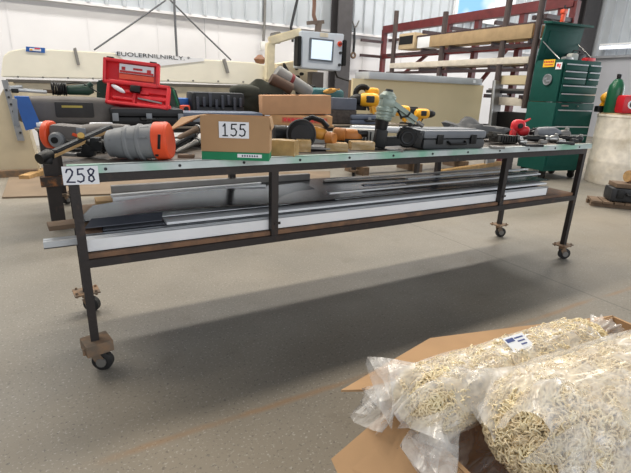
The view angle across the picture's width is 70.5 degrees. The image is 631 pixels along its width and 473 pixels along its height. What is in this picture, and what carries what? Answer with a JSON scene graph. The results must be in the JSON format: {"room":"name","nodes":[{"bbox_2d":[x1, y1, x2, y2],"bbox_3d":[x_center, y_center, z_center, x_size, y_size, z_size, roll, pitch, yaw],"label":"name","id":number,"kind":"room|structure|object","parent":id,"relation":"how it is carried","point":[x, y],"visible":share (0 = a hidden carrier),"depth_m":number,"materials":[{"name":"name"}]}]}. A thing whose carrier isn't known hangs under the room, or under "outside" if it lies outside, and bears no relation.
{"room":"metal workshop","nodes":[
{"label":"metal workshop","id":0,"kind":"room"},
{"bbox_2d":[94,0,166,50],"bbox_3d":[-3.391,-3.891,8.199,1.338,0.985,0.032,-8,21,-28],"label":"rod","id":1,"kind":"object","parent":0,"point":[162,2],"visible":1,"depth_m":8.19,"materials":[{"name":"metal"}]},
{"bbox_2d":[169,0,230,60],"bbox_3d":[-2.258,-4.064,8.814,1.223,1.032,0.032,-8,21,-28],"label":"rod","id":2,"kind":"object","parent":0,"point":[171,1],"visible":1,"depth_m":8.76,"materials":[{"name":"metal"}]},
{"bbox_2d":[173,0,177,56],"bbox_3d":[-2.687,-4.012,8.576,0.050,1.052,0.042,-8,21,-28],"label":"rod","id":3,"kind":"object","parent":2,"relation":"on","point":[174,6],"visible":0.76,"depth_m":8.57,"materials":[{"name":"metal"}]},
{"bbox_2d":[0,0,529,145],"bbox_3d":[-1.009,-3.486,10.239,22.800,2.500,0.210,-8,21,-28],"label":"wall","id":4,"kind":"structure","parent":0,"point":[23,23],"depth_m":8.67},
{"bbox_2d":[0,136,630,472],"bbox_3d":[2.422,-0.215,4.802,22.800,0.100,14.000,-8,21,-28],"label":"floor","id":5,"kind":"structure","parent":0,"point":[239,359],"depth_m":2.33,"materials":[{"name":"concrete"}]},
{"bbox_2d":[19,168,43,178],"bbox_3d":[-3.521,-0.826,5.731,0.120,0.060,0.802,1,18,-5],"label":"timber","id":6,"kind":"object","parent":5,"relation":"on","point":[29,175],"visible":0.36,"depth_m":5.47,"materials":[{"name":"brown wood"}]},
{"bbox_2d":[0,46,264,177],"bbox_3d":[-2.469,-1.789,6.444,3.810,1.581,0.900,-8,21,-28],"label":"machine","id":7,"kind":"object","parent":5,"relation":"on","point":[18,148],"visible":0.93,"depth_m":5.62,"materials":[{"name":"beige paint"}]},
{"bbox_2d":[2,171,329,198],"bbox_3d":[-1.588,-0.671,5.548,4.139,0.018,1.114,-4,19,-17],"label":"plywood sheet","id":8,"kind":"object","parent":5,"relation":"on","point":[15,187],"visible":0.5,"depth_m":5.13,"materials":[{"name":"wood"}]},
{"bbox_2d":[34,122,419,220],"bbox_3d":[-0.589,-0.844,4.905,4.231,0.815,1.120,-10,21,-32],"label":"table","id":9,"kind":"object","parent":5,"relation":"on","point":[52,179],"visible":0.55,"depth_m":3.57,"materials":[{"name":"metal"}]},
{"bbox_2d":[12,96,38,129],"bbox_3d":[-2.144,-0.911,3.305,0.172,0.240,0.135,-10,21,-32],"label":"bin","id":10,"kind":"object","parent":9,"relation":"on","point":[28,115],"visible":0.98,"depth_m":3.25,"materials":[{"name":"paint"}]},
{"bbox_2d":[18,96,114,124],"bbox_3d":[-2.008,-1.023,3.627,0.740,0.218,0.257,-7,20,-27],"label":"tool case","id":11,"kind":"object","parent":9,"relation":"on","point":[58,109],"visible":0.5,"depth_m":3.54,"materials":[{"name":"black plastic"}]},
{"bbox_2d":[8,85,57,93],"bbox_3d":[-2.227,-1.167,3.545,0.351,0.061,0.100,-10,21,-32],"label":"spreader","id":12,"kind":"object","parent":11,"relation":"on","point":[13,88],"visible":0.98,"depth_m":3.48,"materials":[{"name":"metal"}]},
{"bbox_2d":[50,82,99,95],"bbox_3d":[-1.984,-1.225,3.696,0.350,0.122,0.104,-10,21,-32],"label":"tool","id":13,"kind":"object","parent":11,"relation":"on","point":[63,89],"visible":1,"depth_m":3.66,"materials":[{"name":"green plastic"}]},
{"bbox_2d":[97,80,179,108],"bbox_3d":[-1.621,-1.256,4.160,0.792,0.357,0.113,-3,19,-16],"label":"tool case","id":14,"kind":"object","parent":9,"relation":"on","point":[101,87],"visible":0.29,"depth_m":4.17,"materials":[{"name":"plastic"}]},
{"bbox_2d":[109,107,183,125],"bbox_3d":[-1.432,-1.018,3.791,0.571,0.146,0.326,-7,20,-27],"label":"tool case","id":15,"kind":"object","parent":9,"relation":"on","point":[130,116],"visible":0.77,"depth_m":3.66,"materials":[{"name":"black plastic"}]},
{"bbox_2d":[102,56,170,109],"bbox_3d":[-1.478,-1.256,3.698,0.530,0.426,0.180,-1,18,-11],"label":"tool case","id":16,"kind":"object","parent":15,"relation":"on","point":[133,84],"visible":0.96,"depth_m":3.70,"materials":[{"name":"red plastic"}]},
{"bbox_2d":[120,67,152,75],"bbox_3d":[-1.479,-1.366,3.694,0.264,0.065,0.012,-1,18,-10],"label":"print","id":17,"kind":"object","parent":16,"relation":"on","point":[124,71],"depth_m":3.70},
{"bbox_2d":[105,79,170,109],"bbox_3d":[-1.470,-1.171,3.717,0.512,0.252,0.144,-1,18,-9],"label":"tray","id":18,"kind":"object","parent":16,"relation":"on","point":[133,93],"depth_m":3.71,"materials":[{"name":"red plastic"}]},
{"bbox_2d":[186,91,243,110],"bbox_3d":[-0.994,-1.296,4.473,0.532,0.284,0.270,-7,20,-27],"label":"tool case","id":19,"kind":"object","parent":9,"relation":"on","point":[198,101],"visible":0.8,"depth_m":4.35,"materials":[{"name":"grey plastic"}]},
{"bbox_2d":[183,110,262,125],"bbox_3d":[-0.921,-1.081,4.086,0.857,0.120,0.314,-7,20,-27],"label":"tool case","id":20,"kind":"object","parent":9,"relation":"on","point":[186,112],"visible":0.18,"depth_m":3.98,"materials":[{"name":"grey plastic"}]},
{"bbox_2d":[229,79,289,115],"bbox_3d":[-0.578,-1.488,4.868,0.799,0.432,0.383,-10,21,-32],"label":"canvas bag","id":21,"kind":"object","parent":9,"relation":"on","point":[251,91],"visible":0.37,"depth_m":4.70,"materials":[{"name":"green fabric"}]},
{"bbox_2d":[269,66,312,94],"bbox_3d":[-0.275,-1.583,4.944,0.550,0.559,0.232,-10,21,-32],"label":"roll","id":22,"kind":"object","parent":21,"relation":"on","point":[281,78],"visible":0.79,"depth_m":4.82,"materials":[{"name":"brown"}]},
{"bbox_2d":[264,114,333,127],"bbox_3d":[-0.174,-1.144,4.391,0.690,0.103,0.276,0,18,-5],"label":"printed box","id":23,"kind":"object","parent":9,"relation":"on","point":[278,119],"visible":0.48,"depth_m":4.26,"materials":[{"name":"brown cardboard"}]},
{"bbox_2d":[259,94,330,114],"bbox_3d":[-0.210,-1.302,4.397,0.666,0.195,0.357,-2,18,-12],"label":"cardboard box","id":24,"kind":"object","parent":23,"relation":"on","point":[292,103],"visible":0.98,"depth_m":4.23,"materials":[{"name":"cardboard"}]},
{"bbox_2d":[310,85,343,114],"bbox_3d":[0.097,-1.662,5.539,0.524,0.396,0.250,-10,21,-32],"label":"power tool","id":25,"kind":"object","parent":9,"relation":"on","point":[316,91],"visible":0.23,"depth_m":5.40,"materials":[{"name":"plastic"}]},
{"bbox_2d":[326,97,356,123],"bbox_3d":[0.278,-1.376,4.878,0.286,0.264,0.220,-3,19,-16],"label":"storage box","id":26,"kind":"object","parent":9,"relation":"on","point":[341,108],"visible":0.69,"depth_m":4.77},
{"bbox_2d":[350,114,375,123],"bbox_3d":[0.536,-1.312,4.990,0.454,0.101,0.315,-7,20,-27],"label":"tool case","id":27,"kind":"object","parent":9,"relation":"on","point":[358,118],"visible":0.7,"depth_m":4.86,"materials":[{"name":"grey plastic"}]},
{"bbox_2d":[350,93,378,114],"bbox_3d":[0.567,-1.447,4.991,0.381,0.304,0.152,2,18,0],"label":"cordless drill","id":28,"kind":"object","parent":27,"relation":"on","point":[370,100],"visible":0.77,"depth_m":4.92,"materials":[{"name":"yellow plastic"}]},
{"bbox_2d":[353,84,378,109],"bbox_3d":[0.568,-1.574,5.051,0.293,0.284,0.134,2,18,0],"label":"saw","id":29,"kind":"object","parent":28,"relation":"on","point":[366,88],"visible":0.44,"depth_m":4.98,"materials":[{"name":"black plastic"}]},
{"bbox_2d":[396,105,412,126],"bbox_3d":[0.995,-1.424,5.298,0.324,0.258,0.129,8,19,17],"label":"cordless drill","id":30,"kind":"object","parent":9,"relation":"on","point":[410,124],"visible":0.27,"depth_m":5.26,"materials":[{"name":"yellow plastic"}]},
{"bbox_2d":[413,108,435,126],"bbox_3d":[1.329,-1.451,5.522,0.316,0.252,0.126,-3,19,-16],"label":"cordless drill","id":31,"kind":"object","parent":9,"relation":"on","point":[421,113],"visible":0.76,"depth_m":5.46,"materials":[{"name":"yellow plastic"}]},
{"bbox_2d":[254,55,317,93],"bbox_3d":[-0.519,-2.132,7.510,1.097,1.653,0.560,-8,21,-28],"label":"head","id":32,"kind":"object","parent":5,"relation":"on","point":[302,74],"visible":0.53,"depth_m":7.14},
{"bbox_2d":[264,0,348,87],"bbox_3d":[-0.025,-2.392,7.015,1.580,2.490,0.478,-4,19,-17],"label":"control console","id":33,"kind":"object","parent":5,"relation":"on","point":[316,50],"visible":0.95,"depth_m":6.71,"materials":[{"name":"grey"}]},
{"bbox_2d":[43,136,591,369],"bbox_3d":[0.319,-0.155,2.725,3.387,0.922,0.694,-8,21,-28],"label":"workbench","id":34,"kind":"object","parent":5,"relation":"on","point":[97,346],"depth_m":2.10,"materials":[{"name":"metal"}]},
{"bbox_2d":[47,219,88,230],"bbox_3d":[-0.967,-0.063,1.902,0.300,0.020,0.080,-10,22,-34],"label":"wood block","id":35,"kind":"object","parent":34,"relation":"on","point":[61,224],"visible":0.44,"depth_m":1.83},
{"bbox_2d":[35,125,112,164],"bbox_3d":[-0.926,-0.363,1.748,0.049,0.121,0.374,8,19,18],"label":"bar","id":36,"kind":"object","parent":34,"relation":"on","point":[46,156],"visible":0.98,"depth_m":1.69,"materials":[{"name":"grey metal"}]},
{"bbox_2d":[61,166,99,184],"bbox_3d":[-0.843,-0.219,1.605,0.116,0.066,0.002,-5,19,-21],"label":"number card","id":37,"kind":"object","parent":34,"relation":"attached to","point":[72,175],"visible":1,"depth_m":1.60,"materials":[{"name":"white paper"}]},
{"bbox_2d":[39,120,125,147],"bbox_3d":[-1.008,-0.444,1.975,0.371,0.121,0.139,2,18,0],"label":"grinder","id":38,"kind":"object","parent":34,"relation":"on","point":[52,135],"visible":0.7,"depth_m":1.94,"materials":[{"name":"orange plastic"}]},
{"bbox_2d":[85,212,161,228],"bbox_3d":[-0.798,-0.070,1.875,0.310,0.029,0.035,-8,21,-28],"label":"metal sheet","id":39,"kind":"object","parent":34,"relation":"on","point":[149,217],"visible":1,"depth_m":1.87,"materials":[{"name":"metal"}]},
{"bbox_2d":[81,122,175,159],"bbox_3d":[-0.749,-0.384,1.779,0.356,0.152,0.150,2,18,0],"label":"power tool","id":40,"kind":"object","parent":34,"relation":"on","point":[156,140],"visible":1,"depth_m":1.73,"materials":[{"name":"grey plastic"}]},
{"bbox_2d":[175,140,189,150],"bbox_3d":[-0.633,-0.427,2.098,0.030,0.033,0.310,2,18,0],"label":"bit","id":41,"kind":"object","parent":34,"relation":"on","point":[186,142],"visible":0.33,"depth_m":2.11,"materials":[{"name":"grey metal"}]},
{"bbox_2d":[175,132,200,146],"bbox_3d":[-0.616,-0.474,2.142,0.044,0.059,0.330,5,18,7],"label":"bit","id":42,"kind":"object","parent":41,"relation":"on","point":[178,142],"visible":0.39,"depth_m":2.11,"materials":[{"name":"grey metal"}]},
{"bbox_2d":[177,125,199,138],"bbox_3d":[-0.581,-0.493,2.089,0.041,0.050,0.309,4,18,6],"label":"bit","id":43,"kind":"object","parent":42,"relation":"on","point":[196,128],"visible":0.81,"depth_m":2.06,"materials":[{"name":"brown metal"}]},
{"bbox_2d":[178,154,194,157],"bbox_3d":[-0.546,-0.342,1.890,0.067,0.014,0.042,-1,18,-11],"label":"wood block","id":44,"kind":"object","parent":34,"relation":"on","point":[179,155],"visible":1,"depth_m":1.87,"materials":[{"name":"brown wood"}]},
{"bbox_2d":[175,137,200,152],"bbox_3d":[-0.588,-0.436,2.110,0.037,0.048,0.329,5,18,7],"label":"bit","id":45,"kind":"object","parent":34,"relation":"on","point":[196,141],"visible":0.83,"depth_m":2.09,"materials":[{"name":"metal"}]},
{"bbox_2d":[82,173,309,229],"bbox_3d":[0.163,-0.313,2.785,2.930,0.152,0.230,-8,21,-28],"label":"wooden board","id":46,"kind":"object","parent":34,"relation":"on","point":[86,207],"depth_m":2.35,"materials":[{"name":"brown wood"}]},
{"bbox_2d":[94,196,112,204],"bbox_3d":[-0.937,-0.175,2.196,0.260,0.035,0.120,-8,21,-28],"label":"wood block","id":47,"kind":"object","parent":46,"relation":"on","point":[103,199],"visible":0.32,"depth_m":2.13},
{"bbox_2d":[202,151,270,160],"bbox_3d":[-0.331,-0.349,1.897,0.275,0.032,0.128,2,18,-2],"label":"carton","id":48,"kind":"object","parent":34,"relation":"on","point":[214,155],"visible":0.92,"depth_m":1.84,"materials":[{"name":"cardboard"}]},
{"bbox_2d":[172,114,273,152],"bbox_3d":[-0.393,-0.441,1.889,0.430,0.142,0.159,2,18,-2],"label":"cardboard box","id":49,"kind":"object","parent":48,"relation":"on","point":[260,127],"visible":0.96,"depth_m":1.82,"materials":[{"name":"cardboard"}]},
{"bbox_2d":[219,121,248,138],"bbox_3d":[-0.330,-0.430,1.806,0.121,0.065,0.002,2,18,-2],"label":"number card","id":50,"kind":"object","parent":49,"relation":"attached to","point":[226,129],"visible":1,"depth_m":1.80,"materials":[{"name":"white paper"}]},
{"bbox_2d":[272,125,287,138],"bbox_3d":[-0.145,-0.550,2.417,0.172,0.106,0.103,-3,19,-15],"label":"motor","id":51,"kind":"object","parent":34,"relation":"on","point":[279,131],"visible":0.42,"depth_m":2.36,"materials":[{"name":"black metal"}]},
{"bbox_2d":[271,138,299,156],"bbox_3d":[-0.146,-0.409,2.052,0.131,0.070,0.076,7,19,14],"label":"wood block","id":52,"kind":"object","parent":34,"relation":"on","point":[280,147],"visible":0.8,"depth_m":2.02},
{"bbox_2d":[296,139,310,151],"bbox_3d":[-0.059,-0.453,2.218,0.073,0.056,0.082,0,18,-5],"label":"wood block","id":53,"kind":"object","parent":34,"relation":"on","point":[304,144],"visible":0.78,"depth_m":2.18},
{"bbox_2d":[286,115,336,149],"bbox_3d":[-0.017,-0.530,2.270,0.258,0.171,0.113,2,18,0],"label":"saw","id":54,"kind":"object","parent":34,"relation":"on","point":[303,128],"visible":0.79,"depth_m":2.24,"materials":[{"name":"black plastic"}]},
{"bbox_2d":[325,142,347,151],"bbox_3d":[0.106,-0.459,2.280,0.115,0.040,0.074,0,18,-5],"label":"wood block","id":55,"kind":"object","parent":34,"relation":"on","point":[338,146],"visible":0.9,"depth_m":2.25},
{"bbox_2d":[332,127,367,143],"bbox_3d":[0.189,-0.547,2.460,0.197,0.103,0.116,2,18,0],"label":"tool","id":56,"kind":"object","parent":34,"relation":"on","point":[343,134],"visible":0.6,"depth_m":2.44,"materials":[{"name":"orange plastic"}]},
{"bbox_2d":[163,181,546,224],"bbox_3d":[0.491,-0.231,2.626,2.670,0.012,0.080,-8,21,-28],"label":"trim strip","id":57,"kind":"object","parent":34,"relation":"on","point":[261,211],"visible":0.94,"depth_m":2.39,"materials":[{"name":"metal"}]},
{"bbox_2d":[346,128,374,140],"bbox_3d":[0.254,-0.604,2.670,0.216,0.078,0.086,2,18,0],"label":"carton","id":58,"kind":"object","parent":34,"relation":"on","point":[370,136],"visible":0.1,"depth_m":2.63,"materials":[{"name":"cardboard"}]},
{"bbox_2d":[348,140,374,149],"bbox_3d":[0.245,-0.487,2.381,0.131,0.042,0.082,-1,18,-8],"label":"wood block","id":59,"kind":"object","parent":34,"relation":"on","point":[352,144],"visible":1,"depth_m":2.35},
{"bbox_2d":[350,125,399,132],"bbox_3d":[0.569,-0.716,3.002,0.792,0.065,0.043,-8,21,-28],"label":"tube","id":60,"kind":"object","parent":34,"relation":"on","point":[391,129],"visible":0.2,"depth_m":2.87,"materials":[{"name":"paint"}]},
{"bbox_2d":[373,89,423,148],"bbox_3d":[0.452,-0.628,2.396,0.272,0.308,0.104,2,18,0],"label":"gun","id":61,"kind":"object","parent":34,"relation":"on","point":[406,136],"visible":0.99,"depth_m":2.38,"materials":[{"name":"grey metal"}]},
{"bbox_2d":[386,126,422,147],"bbox_3d":[0.473,-0.540,2.421,0.216,0.116,0.074,2,18,0],"label":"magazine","id":62,"kind":"object","parent":61,"relation":"on","point":[406,136],"depth_m":2.39,"materials":[{"name":"black plastic"}]},
{"bbox_2d":[260,167,547,204],"bbox_3d":[0.653,-0.361,2.905,2.250,0.047,0.435,-8,21,-28],"label":"metal strip","id":63,"kind":"object","parent":34,"relation":"on","point":[320,190],"depth_m":2.78,"materials":[{"name":"metal"}]},
{"bbox_2d":[83,182,336,221],"bbox_3d":[-0.502,-0.185,2.227,1.250,0.056,0.310,-8,21,-28],"label":"metal sheet","id":64,"kind":"object","parent":63,"relation":"on","point":[250,195],"visible":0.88,"depth_m":2.13,"materials":[{"name":"metal"}]},
{"bbox_2d":[412,127,485,148],"bbox_3d":[0.746,-0.574,2.589,0.439,0.107,0.260,-6,20,-23],"label":"tool case","id":65,"kind":"object","parent":34,"relation":"on","point":[433,137],"visible":0.89,"depth_m":2.50,"materials":[{"name":"black plastic"}]},
{"bbox_2d":[441,161,501,170],"bbox_3d":[2.618,-1.157,7.453,1.870,0.060,0.100,-13,24,-39],"label":"timber","id":66,"kind":"object","parent":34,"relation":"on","point":[496,163],"visible":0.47,"depth_m":7.43,"materials":[{"name":"brown wood"}]},
{"bbox_2d":[441,116,511,138],"bbox_3d":[1.089,-0.750,3.101,0.515,0.156,0.219,2,18,0],"label":"rag","id":67,"kind":"object","parent":34,"relation":"on","point":[466,122],"visible":0.41,"depth_m":3.05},
{"bbox_2d":[486,131,519,143],"bbox_3d":[1.221,-0.648,2.927,0.246,0.078,0.085,-7,20,-27],"label":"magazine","id":68,"kind":"object","parent":34,"relation":"on","point":[493,136],"visible":1,"depth_m":2.89,"materials":[{"name":"black plastic"}]},
{"bbox_2d":[509,118,530,135],"bbox_3d":[1.597,-0.848,3.473,0.147,0.146,0.090,2,18,0],"label":"tool","id":69,"kind":"object","parent":34,"relation":"on","point":[519,126],"visible":0.88,"depth_m":3.45,"materials":[{"name":"plastic"}]},
{"bbox_2d":[523,133,559,142],"bbox_3d":[1.574,-0.687,3.112,0.275,0.064,0.050,-2,19,-12],"label":"air ratchet","id":70,"kind":"object","parent":34,"relation":"on","point":[535,138],"visible":0.8,"depth_m":3.10,"materials":[{"name":"silver metal"}]},
{"bbox_2d":[534,127,561,135],"bbox_3d":[1.723,-0.758,3.275,0.211,0.094,0.088,2,18,0],"label":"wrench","id":71,"kind":"object","parent":34,"relation":"on","point":[542,131],"visible":0.67,"depth_m":3.24,"materials":[{"name":"metal"}]},
{"bbox_2d":[530,128,570,135],"bbox_3d":[1.839,-0.810,3.494,0.374,0.082,0.064,-3,19,-17],"label":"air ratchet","id":72,"kind":"object","parent":34,"relation":"on","point":[566,131],"visible":0.3,"depth_m":3.50,"materials":[{"name":"grey metal"}]},
{"bbox_2d":[558,134,582,141],"bbox_3d":[1.845,-0.719,3.250,0.196,0.059,0.045,2,18,1],"label":"air ratchet","id":73,"kind":"object","parent":34,"relation":"on","point":[566,137],"visible":0.68,"depth_m":3.23,"materials":[{"name":"grey metal"}]},
{"bbox_2d":[344,78,483,175],"bbox_3d":[1.522,-1.706,6.966,2.548,1.325,0.500,-8,21,-28],"label":"crate","id":74,"kind":"object","parent":5,"relation":"on","point":[450,102],"visible":0.47,"depth_m":6.86,"materials":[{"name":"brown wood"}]},
{"bbox_2d":[355,71,482,84],"bbox_3d":[1.598,-2.350,6.662,2.199,0.094,0.344,-8,21,-28],"label":"duct","id":75,"kind":"object","parent":74,"relation":"on","point":[359,75],"visible":0.92,"depth_m":6.40,"materials":[{"name":"grey plastic"}]},
{"bbox_2d":[359,0,581,161],"bbox_3d":[2.518,-3.111,9.010,0.779,2.800,4.845,-8,21,-28],"label":"storage rack","id":76,"kind":"object","parent":5,"relation":"on","point":[540,7],"visible":0.52,"depth_m":7.97,"materials":[{"name":"brown metal"}]},
{"bbox_2d":[398,32,427,50],"bbox_3d":[2.037,-4.027,9.246,0.406,0.300,0.495,-8,21,-28],"label":"carton","id":77,"kind":"object","parent":76,"relation":"on","point":[407,41],"visible":0.75,"depth_m":9.12,"materials":[{"name":"beige cardboard"}]},
{"bbox_2d":[417,36,438,48],"bbox_3d":[2.270,-3.844,8.873,0.340,0.200,0.353,-8,21,-28],"label":"carton","id":78,"kind":"object","parent":76,"relation":"on","point":[423,42],"visible":0.52,"depth_m":8.80,"materials":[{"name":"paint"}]},
{"bbox_2d":[389,56,529,68],"bbox_3d":[2.576,-3.235,8.365,0.300,0.100,3.418,-8,21,-28],"label":"board","id":79,"kind":"object","parent":76,"relation":"on","point":[523,60],"visible":0.76,"depth_m":7.97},
{"bbox_2d":[410,65,523,69],"bbox_3d":[2.889,-3.324,8.610,0.200,0.140,3.134,-8,21,-28],"label":"board","id":80,"kind":"object","parent":76,"relation":"on","point":[504,65],"visible":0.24,"depth_m":8.29,"materials":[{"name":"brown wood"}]},
{"bbox_2d":[429,23,544,47],"bbox_3d":[2.898,-3.458,7.761,0.360,0.200,2.233,-8,21,-28],"label":"carton","id":81,"kind":"object","parent":76,"relation":"on","point":[518,33],"visible":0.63,"depth_m":7.51,"materials":[{"name":"cardboard"}]},
{"bbox_2d":[486,88,523,93],"bbox_3d":[3.383,-2.440,7.512,0.500,0.075,0.846,-8,21,-28],"label":"tray","id":82,"kind":"object","parent":76,"relation":"on","point":[502,90],"visible":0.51,"depth_m":7.37,"materials":[{"name":"grey metal"}]},
{"bbox_2d":[496,111,525,135],"bbox_3d":[3.425,-1.884,7.580,0.500,0.420,0.758,-8,21,-28],"label":"carton","id":83,"kind":"object","parent":76,"relation":"on","point":[504,118],"visible":0.15,"depth_m":7.46,"materials":[{"name":"black plastic"}]},
{"bbox_2d":[501,75,526,85],"bbox_3d":[3.428,-2.581,7.394,0.500,0.140,0.705,-8,21,-28],"label":"carton","id":84,"kind":"object","parent":76,"relation":"on","point":[505,79],"visible":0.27,"depth_m":7.27,"materials":[{"name":"cardboard"}]},
{"bbox_2d":[498,97,543,105],"bbox_3d":[3.417,-2.262,7.497,0.500,0.130,0.711,-8,21,-28],"label":"carton","id":85,"kind":"object","parent":76,"relation":"on","point":[511,101],"visible":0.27,"depth_m":7.35,"materials":[{"name":"cardboard"}]},
{"bbox_2d":[331,315,630,472],"bbox_3d":[0.692,0.602,1.388,1.340,0.340,0.714,-8,21,-28],"label":"carton","id":86,"kind":"object","parent":5,"relation":"on","point":[388,445],"visible":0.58,"depth_m":1.30,"materials":[{"name":"cardboard"}]},
{"bbox_2d":[355,317,610,445],"bbox_3d":[0.608,0.455,1.324,0.962,0.330,0.434,-8,21,-28],"label":"bag","id":87,"kind":"object","parent":86,"relation":"in","point":[440,397],"visible":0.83,"depth_m":1.18,"materials":[{"name":"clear plastic"}]},
{"bbox_2d":[505,335,526,344],"bbox_3d":[0.585,0.304,1.297,0.070,0.001,0.030,-7,41,-27],"label":"print","id":88,"kind":"object","parent":87,"relation":"on","point":[509,340],"depth_m":1.30},
{"bbox_2d":[468,333,630,472],"bbox_3d":[0.812,0.469,1.179,0.870,0.453,0.444,-4,19,-19],"label":"bag","id":89,"kind":"object","parent":86,"relation":"in","point":[570,413],"visible":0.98,"depth_m":0.99,"materials":[{"name":"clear plastic"}]},
{"bbox_2d":[484,80,502,163],"bbox_3d":[3.042,-1.904,7.604,0.320,1.415,0.116,-13,24,-39],"label":"metal sheet","id":90,"kind":"object","parent":5,"relation":"on","point":[495,108],"visible":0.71,"depth_m":7.49,"materials":[{"name":"metal"}]},
{"bbox_2d":[517,21,601,177],"bbox_3d":[3.676,-1.998,6.678,0.805,2.213,0.554,-5,19,-20],"label":"tool chest","id":91,"kind":"object","parent":5,"relation":"on","point":[556,80],"visible":0.89,"depth_m":6.51,"materials":[{"name":"green metal"}]},
{"bbox_2d":[560,5,567,21],"bbox_3d":[3.628,-3.255,6.531,0.090,0.220,0.070,-8,21,-28],"label":"tool","id":92,"kind":"object","parent":91,"relation":"on","point":[563,12],"visible":0.98,"depth_m":6.51,"materials":[{"name":"orange plastic"}]},
{"bbox_2d":[584,112,630,185],"bbox_3d":[4.552,-1.277,6.525,0.948,1.000,0.948,-8,21,-28],"label":"barrel","id":93,"kind":"object","parent":5,"relation":"on","point":[609,158],"visible":0.94,"depth_m":6.31,"materials":[{"name":"plastic"}]},
{"bbox_2d":[594,92,606,111],"bbox_3d":[4.186,-1.946,6.440,0.231,0.296,0.156,2,18,0],"label":"tool","id":94,"kind":"object","parent":93,"relation":"on","point":[600,107],"visible":0.52,"depth_m":6.43,"materials":[{"name":"plastic"}]},
{"bbox_2d":[603,74,624,112],"bbox_3d":[4.209,-2.007,6.270,0.205,0.519,0.205,-8,21,-28],"label":"bottle","id":95,"kind":"object","parent":93,"relation":"on","point":[616,88],"visible":0.93,"depth_m":6.21,"materials":[{"name":"green plastic"}]},
{"bbox_2d":[614,95,630,113],"bbox_3d":[4.383,-1.847,6.102,0.426,0.333,0.242,4,18,5],"label":"container","id":96,"kind":"object","parent":93,"relation":"on","point":[623,103],"visible":0.99,"depth_m":6.06,"materials":[{"name":"red plastic"}]},
{"bbox_2d":[586,195,630,209],"bbox_3d":[3.514,-0.378,5.151,0.651,0.070,0.304,8,19,16],"label":"pallet","id":97,"kind":"object","parent":5,"relation":"on","point":[598,201],"visible":0.76,"depth_m":5.09,"materials":[{"name":"brown wood"}]},
{"bbox_2d":[603,185,630,202],"bbox_3d":[3.579,-0.474,5.070,0.465,0.151,0.314,7,19,14],"label":"tool case","id":98,"kind":"object","parent":97,"relation":"on","point":[611,193],"visible":0.98,"depth_m":5.02,"materials":[{"name":"grey plastic"}]},
{"bbox_2d":[608,180,630,188],"bbox_3d":[3.618,-0.582,5.075,0.442,0.046,0.233,6,18,11],"label":"wooden board","id":99,"kind":"object","parent":98,"relation":"on","point":[618,184],"visible":0.96,"depth_m":5.03,"materials":[{"name":"brown wood"}]},
{"bbox_2d":[623,170,630,182],"bbox_3d":[3.668,-0.679,5.056,0.297,0.145,0.140,1,18,-2],"label":"log","id":100,"kind":"object","parent":99,"relation":"on","point":[627,175],"visible":1,"depth_m":5.05,"materials":[{"name":"wood"}]},
{"bbox_2d":[75,0,569,52],"bbox_3d":[-0.842,-6.786,9.082,22.800,4.500,0.235,-8,21,-28],"label":"wall","id":101,"kind":"structure","parent":0,"point":[372,15],"depth_m":10.11,"materials":[{"name":"white metal"}]},
{"bbox_2d":[262,0,265,40],"bbox_3d":[-1.096,-4.642,9.547,0.092,0.860,0.058,-8,21,-28],"label":"conduit","id":102,"kind":"object","parent":101,"relation":"attached to","point":[264,1],"visible":1,"depth_m":9.54,"materials":[{"name":"metal"}]},
{"bbox_2d":[40,0,537,54],"bbox_3d":[-0.894,-4.613,9.738,22.800,0.050,0.100,-8,21,-28],"label":"trim","id":103,"kind":"structure","parent":101,"relation":"attached to","point":[58,1],"depth_m":8.92,"materials":[{"name":"metal"}]},
{"bbox_2d":[290,0,298,41],"bbox_3d":[-0.463,-4.743,9.767,0.213,0.918,0.058,-8,21,-28],"label":"hanging cable","id":104,"kind":"object","parent":101,"relation":"hanging from","point":[296,2],"visible":0.81,"depth_m":9.72,"materials":[{"name":"grey plastic"}]},
{"bbox_2d":[350,20,358,58],"bbox_3d":[0.931,-4.719,10.712,0.222,0.861,0.082,-8,21,-28],"label":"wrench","id":105,"kind":"object","parent":101,"relation":"hanging from","point":[354,26],"visible":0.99,"depth_m":10.71,"materials":[{"name":"grey metal"}]},
{"bbox_2d":[452,0,498,24],"bbox_3d":[4.421,-6.936,12.009,1.612,2.135,0.100,-8,21,-28],"label":"window","id":106,"kind":"structure","parent":101,"relation":"in","point":[459,6],"depth_m":12.18,"materials":[{"name":"glass"}]},
{"bbox_2d":[327,0,353,130],"bbox_3d":[0.623,-5.702,9.958,0.380,7.000,0.330,-8,21,-28],"label":"wall column","id":107,"kind":"structure","parent":0,"point":[341,10],"depth_m":10.24,"materials":[{"name":"grey metal"}]},
{"bbox_2d":[562,0,602,102],"bbox_3d":[8.693,-6.837,14.368,0.749,7.000,0.330,-8,21,-28],"label":"wall column","id":108,"kind":"structure","parent":0,"point":[589,13],"depth_m":14.28,"materials":[{"name":"grey metal"}]},
{"bbox_2d":[585,57,630,136],"bbox_3d":[12.484,-2.860,9.871,0.200,2.500,14.000,-8,21,-28],"label":"wall","id":109,"kind":"structure","parent":0,"point":[611,67],"depth_m":14.47,"materials":[{"name":"metal"}]},
{"bbox_2d":[591,0,630,55],"bbox_3d":[12.528,-6.174,8.743,0.235,4.500,14.000,-8,21,-28],"label":"wall","id":110,"kind":"structure","parent":0,"point":[614,22],"depth_m":14.13,"materials":[{"name":"white metal"}]},
{"bbox_2d":[591,55,630,58],"bbox_3d":[12.390,-4.047,9.402,0.120,0.070,14.000,-8,21,-28],"label":"trim","id":111,"kind":"structure","parent":110,"relation":"attached to","point":[609,56],"depth_m":14.22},
{"bbox_2d":[599,42,630,49],"bbox_3d":[9.424,-5.908,13.845,0.120,0.175,1.184,-8,21,-28],"label":"strip light","id":112,"kind":"object","parent":110,"relation":"attached to","point":[626,44],"visible":1,"depth_m":13.90,"materials":[{"name":"white paint"}]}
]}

